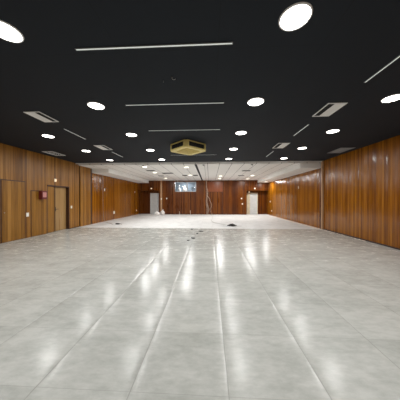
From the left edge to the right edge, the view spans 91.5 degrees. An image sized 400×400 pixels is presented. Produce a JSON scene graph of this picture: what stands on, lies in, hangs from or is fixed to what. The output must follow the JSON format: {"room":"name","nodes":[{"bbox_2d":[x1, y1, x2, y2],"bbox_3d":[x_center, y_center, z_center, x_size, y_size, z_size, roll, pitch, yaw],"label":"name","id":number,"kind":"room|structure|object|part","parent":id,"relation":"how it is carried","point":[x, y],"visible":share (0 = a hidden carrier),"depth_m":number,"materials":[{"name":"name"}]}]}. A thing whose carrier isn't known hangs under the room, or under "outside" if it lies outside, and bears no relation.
{"room":"event hall","nodes":[
{"label":"event hall","id":0,"kind":"room"},
{"bbox_2d":[0,143,140,242],"bbox_3d":[-6.571,-0.231,8.097,0.285,3.300,22.500,0,0,3],"label":"wall","id":1,"kind":"structure","parent":0,"point":[38,170],"depth_m":9.90,"materials":[{"name":"brown wood"}]},
{"bbox_2d":[0,179,25,243],"bbox_3d":[-6.511,0.365,6.830,0.035,2.120,0.880,0,0,3],"label":"door","id":2,"kind":"structure","parent":1,"relation":"in","point":[12,192],"depth_m":6.78,"materials":[{"name":"brown wood"}]},
{"bbox_2d":[30,190,46,235],"bbox_3d":[-6.471,0.520,7.840,0.012,1.800,0.730,0,0,3],"label":"door","id":3,"kind":"structure","parent":1,"relation":"in","point":[38,206],"depth_m":7.76,"materials":[{"name":"brown wood"}]},
{"bbox_2d":[39,191,46,198],"bbox_3d":[-6.385,-0.203,7.937,0.146,0.345,0.260,0,0,3],"label":"alarm box","id":4,"kind":"object","parent":1,"relation":"attached to","point":[42,194],"visible":1,"depth_m":7.85,"materials":[{"name":"red paint"}]},
{"bbox_2d":[47,185,68,232],"bbox_3d":[-6.533,0.385,8.879,0.260,2.060,1.280,0,0,3],"label":"door frame","id":5,"kind":"structure","parent":1,"relation":"in","point":[50,188],"depth_m":8.58,"materials":[{"name":"brown wood"}]},
{"bbox_2d":[55,187,65,230],"bbox_3d":[-6.527,0.404,9.114,0.109,2.000,0.730,0,0,3],"label":"door","id":6,"kind":"structure","parent":5,"relation":"attached to","point":[60,192],"depth_m":9.13,"materials":[{"name":"beige wood"}]},
{"bbox_2d":[79,190,79,226],"bbox_3d":[-6.461,-0.200,10.284,0.180,3.215,0.060,0,0,3],"label":"trim","id":7,"kind":"structure","parent":1,"relation":"attached to","point":[79,190],"depth_m":10.31,"materials":[{"name":"brown wood"}]},
{"bbox_2d":[91,169,91,223],"bbox_3d":[-6.395,-0.205,11.272,0.210,3.215,0.140,0,0,3],"label":"trim","id":8,"kind":"structure","parent":1,"relation":"attached to","point":[91,169],"depth_m":11.30,"materials":[{"name":"brown wood"}]},
{"bbox_2d":[92,169,148,182],"bbox_3d":[-5.598,-1.713,14.998,1.020,0.235,7.400,0,0,3],"label":"ceiling","id":9,"kind":"structure","parent":0,"point":[106,172],"depth_m":13.11,"materials":[{"name":"white paint"}]},
{"bbox_2d":[141,191,158,213],"bbox_3d":[-4.925,-0.245,19.337,2.420,3.215,0.120,0,0,3],"label":"wall","id":10,"kind":"structure","parent":0,"point":[145,195],"depth_m":19.30,"materials":[{"name":"red wood"}]},
{"bbox_2d":[150,193,158,213],"bbox_3d":[-4.471,0.338,19.202,0.860,2.050,0.109,0,0,3],"label":"door","id":11,"kind":"structure","parent":10,"relation":"in","point":[154,197],"depth_m":19.20,"materials":[{"name":"metal"}]},
{"bbox_2d":[78,162,320,180],"bbox_3d":[0.025,-1.879,14.518,12.900,0.100,9.380,0,0,3],"label":"ceiling","id":12,"kind":"structure","parent":0,"point":[213,171],"depth_m":11.60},
{"bbox_2d":[194,164,202,179],"bbox_3d":[-0.005,-1.824,14.135,0.120,0.006,8.550,0,0,3],"label":"trim","id":13,"kind":"structure","parent":12,"relation":"attached to","point":[196,166],"depth_m":12.18,"materials":[{"name":"black metal"}]},
{"bbox_2d":[0,214,399,399],"bbox_3d":[-0.314,1.480,7.934,12.900,0.120,22.800,0,0,3],"label":"floor","id":14,"kind":"structure","parent":0,"point":[86,313],"depth_m":2.51,"materials":[{"name":"grey tile"}]},
{"bbox_2d":[0,0,399,162],"bbox_3d":[-0.567,-1.905,2.998,12.900,0.100,13.350,0,0,3],"label":"ceiling","id":15,"kind":"structure","parent":0,"point":[343,43],"depth_m":2.93,"materials":[{"name":"black paint"}]},
{"bbox_2d":[0,20,23,42],"bbox_3d":[-2.133,-1.843,2.133,0.314,0.013,0.314,0,0,3],"label":"recessed light","id":16,"kind":"object","parent":15,"relation":"in","point":[8,32],"visible":1,"depth_m":2.15,"materials":[{"name":"white plastic"}]},
{"bbox_2d":[24,111,58,121],"bbox_3d":[-3.535,-1.855,4.368,0.350,0.013,0.540,0,0,3],"label":"ceiling vent","id":17,"kind":"object","parent":15,"relation":"in","point":[36,114],"visible":1,"depth_m":4.33,"materials":[{"name":"white metal"}]},
{"bbox_3d":[-3.595,-1.856,4.371,0.187,0.009,0.496,0,0,3],"label":"plate","id":18,"kind":"part","parent":17,"relation":"part of","materials":[{"name":"white paint"}]},
{"bbox_2d":[42,134,54,137],"bbox_3d":[-4.433,-1.861,5.696,0.314,0.013,0.314,0,0,3],"label":"recessed light","id":19,"kind":"object","parent":15,"relation":"in","point":[43,135],"visible":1,"depth_m":5.70,"materials":[{"name":"white plastic"}]},
{"bbox_2d":[42,151,65,155],"bbox_3d":[-5.879,-1.872,7.862,0.410,0.013,0.720,0,0,3],"label":"ceiling vent","id":20,"kind":"object","parent":15,"relation":"in","point":[48,152],"visible":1,"depth_m":7.87,"materials":[{"name":"grey metal"}]},
{"bbox_2d":[87,102,104,109],"bbox_3d":[-2.045,-1.852,3.841,0.314,0.013,0.314,0,0,3],"label":"recessed light","id":21,"kind":"object","parent":15,"relation":"in","point":[95,105],"visible":1,"depth_m":3.81,"materials":[{"name":"white plastic"}]},
{"bbox_2d":[88,103,103,108],"bbox_3d":[-2.045,-1.853,3.841,0.282,0.011,0.282,0,0,3],"label":"diffuser","id":22,"kind":"object","parent":21,"relation":"attached to","point":[92,105],"depth_m":3.82,"materials":[{"name":"white plastic"}]},
{"bbox_2d":[93,145,111,149],"bbox_3d":[-3.447,-1.868,6.957,0.360,0.013,0.600,0,0,3],"label":"ceiling vent","id":23,"kind":"object","parent":15,"relation":"in","point":[103,147],"visible":1,"depth_m":6.92,"materials":[{"name":"white metal"}]},
{"bbox_2d":[126,133,136,136],"bbox_3d":[-1.956,-1.861,5.568,0.314,0.013,0.314,0,0,3],"label":"recessed light","id":24,"kind":"object","parent":15,"relation":"in","point":[127,134],"visible":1,"depth_m":5.53,"materials":[{"name":"white plastic"}]},
{"bbox_2d":[75,42,232,50],"bbox_3d":[-0.570,-1.846,2.343,1.916,0.012,0.032,0,0,3],"label":"light strip","id":25,"kind":"object","parent":15,"relation":"attached to","point":[210,43],"visible":1,"depth_m":2.34,"materials":[{"name":"grey paint"}]},
{"bbox_2d":[125,102,223,105],"bbox_3d":[-0.497,-1.853,3.761,1.916,0.012,0.032,0,0,3],"label":"light strip","id":26,"kind":"object","parent":15,"relation":"attached to","point":[203,102],"visible":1,"depth_m":3.75,"materials":[{"name":"grey paint"}]},
{"bbox_2d":[126,103,208,105],"bbox_3d":[-0.497,-1.854,3.761,1.900,0.009,0.022,0,0,3],"label":"diffuser","id":27,"kind":"object","parent":26,"relation":"attached to","point":[164,103],"depth_m":3.77,"materials":[{"name":"white"}]},
{"bbox_2d":[148,129,219,130],"bbox_3d":[-0.424,-1.860,5.189,1.916,0.012,0.032,0,0,3],"label":"light strip","id":28,"kind":"object","parent":15,"relation":"attached to","point":[193,129],"visible":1,"depth_m":5.20,"materials":[{"name":"grey paint"}]},
{"bbox_2d":[170,139,205,154],"bbox_3d":[-0.402,-1.749,6.590,0.924,0.247,0.924,0,0,-42],"label":"air conditioner","id":29,"kind":"object","parent":15,"relation":"attached to","point":[186,146],"visible":1,"depth_m":6.34,"materials":[{"name":"gold metal"}]},
{"bbox_3d":[-0.431,-1.763,6.032,0.187,0.155,0.067,0,0,3],"label":"corner post","id":30,"kind":"part","parent":29,"relation":"part of","materials":[{"name":"gold metal"}]},
{"bbox_2d":[177,148,198,153],"bbox_3d":[-0.402,-1.637,6.591,0.570,0.012,0.570,0,0,-42],"label":"grille","id":31,"kind":"object","parent":29,"relation":"attached to","point":[179,150],"depth_m":6.47,"materials":[{"name":"gold metal"}]},
{"bbox_2d":[76,161,321,163],"bbox_3d":[-0.298,-1.911,9.684,12.650,0.155,0.030,0,0,3],"label":"trim","id":32,"kind":"structure","parent":15,"relation":"attached to","point":[235,161],"depth_m":9.65,"materials":[{"name":"white paint"}]},
{"bbox_2d":[235,131,246,134],"bbox_3d":[1.139,-1.860,5.409,0.314,0.013,0.314,0,0,3],"label":"recessed light","id":33,"kind":"object","parent":15,"relation":"in","point":[237,132],"visible":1,"depth_m":5.36,"materials":[{"name":"white plastic"}]},
{"bbox_2d":[247,97,263,105],"bbox_3d":[1.051,-1.851,3.682,0.314,0.013,0.314,0,0,3],"label":"recessed light","id":34,"kind":"object","parent":15,"relation":"in","point":[256,101],"visible":1,"depth_m":3.66,"materials":[{"name":"white plastic"}]},
{"bbox_2d":[273,143,289,147],"bbox_3d":[2.778,-1.867,6.707,0.380,0.013,0.640,0,0,3],"label":"ceiling vent","id":35,"kind":"object","parent":15,"relation":"in","point":[279,145],"visible":1,"depth_m":6.67,"materials":[{"name":"white metal"}]},
{"bbox_2d":[278,2,312,30],"bbox_3d":[0.963,-1.843,1.974,0.314,0.013,0.314,0,0,3],"label":"recessed light","id":36,"kind":"object","parent":15,"relation":"in","point":[296,15],"visible":1,"depth_m":1.95,"materials":[{"name":"white plastic"}]},
{"bbox_2d":[312,102,347,116],"bbox_3d":[2.650,-1.853,4.020,0.360,0.013,0.600,0,0,3],"label":"ceiling vent","id":37,"kind":"object","parent":15,"relation":"in","point":[328,109],"visible":1,"depth_m":3.98,"materials":[{"name":"grey metal"}]},
{"bbox_3d":[2.711,-1.854,4.017,0.194,0.009,0.556,0,0,3],"label":"plate","id":38,"kind":"part","parent":37,"relation":"part of","materials":[{"name":"white paint"}]},
{"bbox_2d":[326,129,339,132],"bbox_3d":[3.596,-1.859,5.283,0.314,0.013,0.314,0,0,3],"label":"recessed light","id":39,"kind":"object","parent":15,"relation":"in","point":[332,130],"visible":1,"depth_m":5.28,"materials":[{"name":"white plastic"}]},
{"bbox_2d":[328,147,355,152],"bbox_3d":[5.305,-1.870,7.368,0.500,0.013,0.840,0,0,3],"label":"ceiling vent","id":40,"kind":"object","parent":15,"relation":"in","point":[342,149],"visible":1,"depth_m":7.21,"materials":[{"name":"grey metal"}]},
{"bbox_2d":[364,55,399,82],"bbox_3d":[2.565,-1.847,2.562,0.032,0.012,1.016,0,0,3],"label":"light strip","id":41,"kind":"object","parent":15,"relation":"attached to","point":[397,57],"visible":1,"depth_m":2.73,"materials":[{"name":"grey paint"}]},
{"bbox_2d":[381,94,399,102],"bbox_3d":[3.507,-1.851,3.555,0.314,0.013,0.314,0,0,3],"label":"recessed light","id":42,"kind":"object","parent":15,"relation":"in","point":[395,97],"visible":1,"depth_m":3.55,"materials":[{"name":"white plastic"}]},
{"bbox_2d":[138,180,268,213],"bbox_3d":[0.115,-0.242,18.718,12.550,3.215,0.600,0,0,3],"label":"wall","id":43,"kind":"structure","parent":0,"point":[233,190],"depth_m":18.40,"materials":[{"name":"red wood"}]},
{"bbox_2d":[160,181,161,211],"bbox_3d":[-3.691,-0.237,18.603,0.160,3.205,0.020,0,0,3],"label":"trim","id":44,"kind":"structure","parent":43,"relation":"attached to","point":[160,181],"depth_m":18.59,"materials":[{"name":"brown wood"}]},
{"bbox_2d":[175,182,195,191],"bbox_3d":[-1.377,-1.254,18.516,2.010,0.940,0.085,0,0,3],"label":"window","id":45,"kind":"structure","parent":43,"relation":"in","point":[179,186],"depth_m":18.51,"materials":[{"name":"glass"}]},
{"bbox_3d":[-1.801,-1.254,18.535,1.060,0.840,0.008,0,0,3],"label":"glass","id":46,"kind":"part","parent":45,"relation":"part of","materials":[{"name":"white"}]},
{"bbox_3d":[-0.797,-1.254,18.493,0.750,0.840,0.008,0,0,3],"label":"glass","id":47,"kind":"part","parent":45,"relation":"part of","materials":[{"name":"white"}]},
{"bbox_2d":[206,181,211,213],"bbox_3d":[0.832,-0.231,18.165,0.640,3.164,0.198,0,0,24],"label":"cable bundle","id":48,"kind":"object","parent":43,"relation":"hanging from","point":[206,181],"visible":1,"depth_m":18.28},
{"bbox_2d":[206,182,222,191],"bbox_3d":[1.363,-1.243,18.339,1.620,0.980,0.017,0,0,3],"label":"hatch","id":49,"kind":"object","parent":43,"relation":"attached to","point":[211,186],"visible":1,"depth_m":18.33,"materials":[{"name":"red wood"}]},
{"bbox_2d":[207,214,245,214],"bbox_3d":[0.234,1.342,18.413,8.220,0.050,0.012,0,0,3],"label":"baseboard","id":50,"kind":"structure","parent":43,"relation":"attached to","point":[207,214],"depth_m":18.28,"materials":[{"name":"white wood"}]},
{"bbox_2d":[118,214,363,240],"bbox_3d":[-0.070,1.366,12.698,12.264,0.058,11.359,0,0,3],"label":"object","id":51,"kind":"object","parent":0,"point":[171,214],"visible":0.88,"depth_m":13.44,"materials":[{"name":"brown wood"}]},
{"bbox_2d":[246,191,266,213],"bbox_3d":[5.452,-0.243,18.804,2.400,3.215,0.120,0,0,3],"label":"wall","id":52,"kind":"structure","parent":0,"point":[262,195],"depth_m":18.72,"materials":[{"name":"red wood"}]},
{"bbox_2d":[247,193,257,213],"bbox_3d":[5.006,0.340,18.715,1.040,2.050,0.109,0,0,3],"label":"door","id":53,"kind":"structure","parent":52,"relation":"in","point":[252,198],"depth_m":18.70,"materials":[{"name":"metal"}]},
{"bbox_2d":[258,163,320,182],"bbox_3d":[5.643,-1.708,13.835,1.010,0.235,8.570,0,0,3],"label":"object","id":54,"kind":"structure","parent":0,"point":[300,168],"depth_m":11.18,"materials":[{"name":"white paint"}]},
{"bbox_2d":[267,135,399,247],"bbox_3d":[5.950,-0.228,7.554,0.250,3.300,22.700,0,0,3],"label":"wall","id":55,"kind":"structure","parent":0,"point":[362,185],"depth_m":7.39,"materials":[{"name":"brown wood"}]},
{"bbox_2d":[319,168,320,228],"bbox_3d":[6.023,-0.196,9.553,0.210,3.215,0.260,0,0,3],"label":"trim","id":56,"kind":"structure","parent":55,"relation":"attached to","point":[319,168],"depth_m":9.58,"materials":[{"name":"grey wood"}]},
{"bbox_2d":[321,161,323,228],"bbox_3d":[5.984,-0.228,9.374,0.270,3.280,0.100,0,0,3],"label":"trim","id":57,"kind":"structure","parent":55,"relation":"attached to","point":[322,162],"depth_m":9.33,"materials":[{"name":"brown wood"}]},
{"bbox_2d":[324,229,399,249],"bbox_3d":[5.573,1.423,2.775,0.012,0.045,13.100,0,0,3],"label":"baseboard","id":58,"kind":"structure","parent":55,"relation":"attached to","point":[324,229],"depth_m":6.80,"materials":[{"name":"brown wood"}]}
]}

